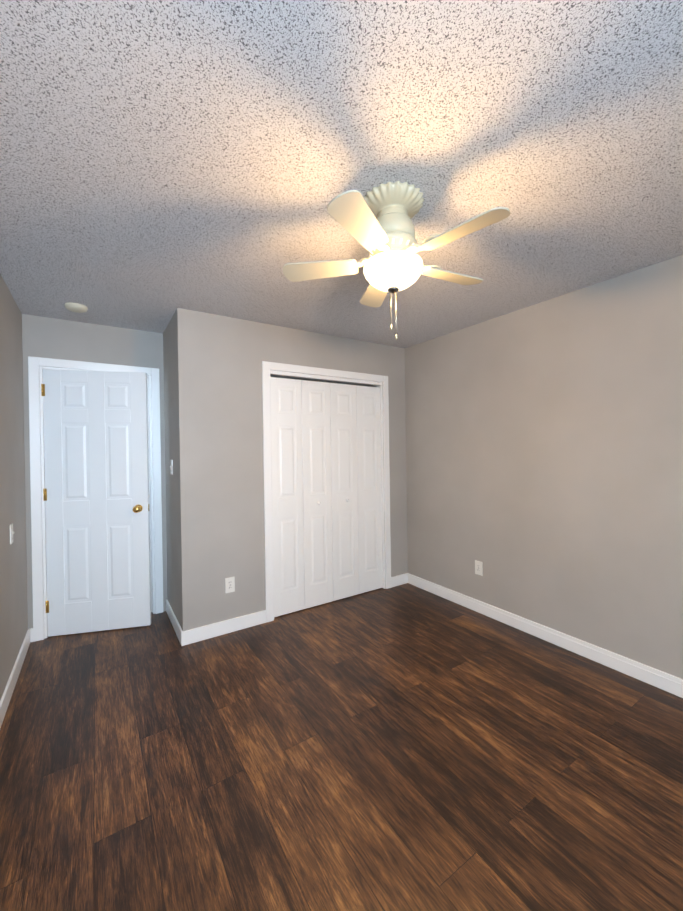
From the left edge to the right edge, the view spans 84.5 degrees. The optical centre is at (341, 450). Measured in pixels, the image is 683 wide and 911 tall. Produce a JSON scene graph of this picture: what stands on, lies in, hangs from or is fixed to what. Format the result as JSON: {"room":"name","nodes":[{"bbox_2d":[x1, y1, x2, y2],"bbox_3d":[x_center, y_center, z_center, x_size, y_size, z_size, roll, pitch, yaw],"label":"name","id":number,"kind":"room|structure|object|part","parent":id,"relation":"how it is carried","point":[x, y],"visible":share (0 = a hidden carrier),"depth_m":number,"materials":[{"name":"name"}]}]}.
{"room":"empty bedroom","nodes":[
{"label":"empty bedroom","id":0,"kind":"room"},
{"bbox_2d":[0,274,27,699],"bbox_3d":[-1.064,0.194,0.723,0.120,2.400,4.984,-1,0,-33],"label":"wall","id":1,"kind":"structure","parent":0,"point":[13,599],"depth_m":2.31,"materials":[{"name":"paint"}]},
{"bbox_2d":[10,523,13,543],"bbox_3d":[-1.985,0.499,2.269,0.016,0.114,0.070,-1,0,-33],"label":"light switch","id":2,"kind":"object","parent":1,"relation":"attached to","point":[11,533],"visible":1,"depth_m":2.25,"materials":[{"name":"white plastic"}]},
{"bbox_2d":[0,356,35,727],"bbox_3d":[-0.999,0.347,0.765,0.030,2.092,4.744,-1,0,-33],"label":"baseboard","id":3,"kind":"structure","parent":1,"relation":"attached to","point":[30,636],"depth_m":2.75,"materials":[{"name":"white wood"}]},
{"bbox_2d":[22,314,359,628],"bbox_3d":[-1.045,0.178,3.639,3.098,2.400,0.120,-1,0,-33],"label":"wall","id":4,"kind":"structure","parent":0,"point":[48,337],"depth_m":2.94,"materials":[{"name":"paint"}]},
{"bbox_2d":[41,369,150,636],"bbox_3d":[-1.867,0.386,2.883,0.683,2.000,0.317,-1,0,-33],"label":"entry door","id":5,"kind":"structure","parent":4,"relation":"in","point":[97,501],"depth_m":2.89,"materials":[{"name":"white wood"}]},
{"bbox_3d":[-2.212,0.356,2.806,0.022,1.710,0.010,-1,0,-33],"label":"entry door hinge","id":6,"kind":"part","parent":5,"relation":"part of","materials":[{"name":"gold metal"}]},
{"bbox_3d":[-1.590,0.451,2.975,0.121,0.062,0.169,-1,0,-33],"label":"knob","id":7,"kind":"part","parent":5,"relation":"part of","materials":[{"name":"gold metal"}]},
{"bbox_2d":[32,357,175,640],"bbox_3d":[-1.758,0.347,2.786,0.906,2.092,0.800,-1,0,-33],"label":"door frame","id":8,"kind":"structure","parent":4,"relation":"attached to","point":[38,363],"depth_m":2.92,"materials":[{"name":"white wood"}]},
{"bbox_2d":[163,308,407,630],"bbox_3d":[-0.431,0.169,3.554,2.162,2.400,0.694,-1,0,-33],"label":"wall","id":9,"kind":"structure","parent":0,"point":[213,425],"depth_m":2.89,"materials":[{"name":"paint"}]},
{"bbox_2d":[170,460,172,474],"bbox_3d":[-1.342,0.128,2.956,0.016,0.114,0.070,-1,0,-33],"label":"light switch","id":10,"kind":"object","parent":9,"relation":"attached to","point":[171,464],"visible":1,"depth_m":2.94,"materials":[{"name":"white plastic"}]},
{"bbox_2d":[225,577,234,592],"bbox_3d":[-0.848,1.020,2.859,0.070,0.114,0.008,-1,0,-33],"label":"outlet","id":11,"kind":"object","parent":9,"relation":"attached to","point":[229,584],"visible":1,"depth_m":2.86,"materials":[{"name":"white plastic"}]},
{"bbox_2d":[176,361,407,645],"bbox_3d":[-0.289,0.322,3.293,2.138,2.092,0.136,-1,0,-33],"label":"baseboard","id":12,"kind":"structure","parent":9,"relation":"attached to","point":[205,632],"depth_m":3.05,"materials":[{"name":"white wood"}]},
{"bbox_2d":[270,377,382,616],"bbox_3d":[-0.088,0.372,3.387,1.150,1.970,0.062,-1,0,-33],"label":"closet door","id":13,"kind":"structure","parent":9,"relation":"in","point":[326,490],"depth_m":3.35,"materials":[{"name":"white wood"}]},
{"bbox_2d":[0,583,682,910],"bbox_3d":[-0.082,1.421,2.198,3.338,0.100,6.390,-1,0,-33],"label":"floor","id":14,"kind":"structure","parent":0,"point":[406,747],"depth_m":1.61,"materials":[{"name":"wood"}]},
{"bbox_2d":[0,0,682,347],"bbox_3d":[-0.119,-1.078,2.184,3.338,0.100,6.390,-1,0,-33],"label":"ceiling","id":15,"kind":"structure","parent":0,"point":[161,161],"depth_m":1.28,"materials":[{"name":"white paint"}]},
{"bbox_2d":[65,302,87,312],"bbox_3d":[-1.841,-0.988,2.609,0.132,0.034,0.132,-1,0,-33],"label":"smoke detector","id":16,"kind":"object","parent":15,"relation":"attached to","point":[76,307],"visible":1,"depth_m":2.58,"materials":[{"name":"beige plastic"}]},
{"bbox_2d":[283,181,509,339],"bbox_3d":[0.240,-0.746,1.557,0.893,0.569,0.901,-1,0,-33],"label":"ceiling fan","id":17,"kind":"object","parent":15,"relation":"hanging from","point":[376,222],"visible":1,"depth_m":1.47,"materials":[{"name":"beige"}]},
{"bbox_3d":[0.214,-0.726,1.558,0.246,0.108,0.246,-1,0,-33],"label":"lamp shade","id":18,"kind":"part","parent":17,"relation":"part of","materials":[{"name":"white glass"}]},
{"bbox_3d":[0.216,-0.558,1.560,0.028,0.194,0.020,-1,0,-33],"label":"cord","id":19,"kind":"part","parent":17,"relation":"part of","materials":[{"name":"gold metal"}]},
{"bbox_2d":[368,255,682,678],"bbox_3d":[1.631,0.144,2.481,0.120,2.400,4.984,-1,0,-33],"label":"wall","id":20,"kind":"structure","parent":0,"point":[544,459],"depth_m":2.54,"materials":[{"name":"paint"}]},
{"bbox_2d":[475,560,482,575],"bbox_3d":[1.144,0.976,3.134,0.008,0.114,0.070,-1,0,-33],"label":"outlet","id":21,"kind":"object","parent":20,"relation":"attached to","point":[478,567],"visible":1,"depth_m":3.13,"materials":[{"name":"white plastic"}]},
{"bbox_2d":[408,573,682,697],"bbox_3d":[1.780,1.294,2.159,0.018,0.100,4.050,-1,0,-33],"label":"baseboard","id":22,"kind":"structure","parent":20,"relation":"attached to","point":[602,656],"depth_m":2.55,"materials":[{"name":"white wood"}]}
]}

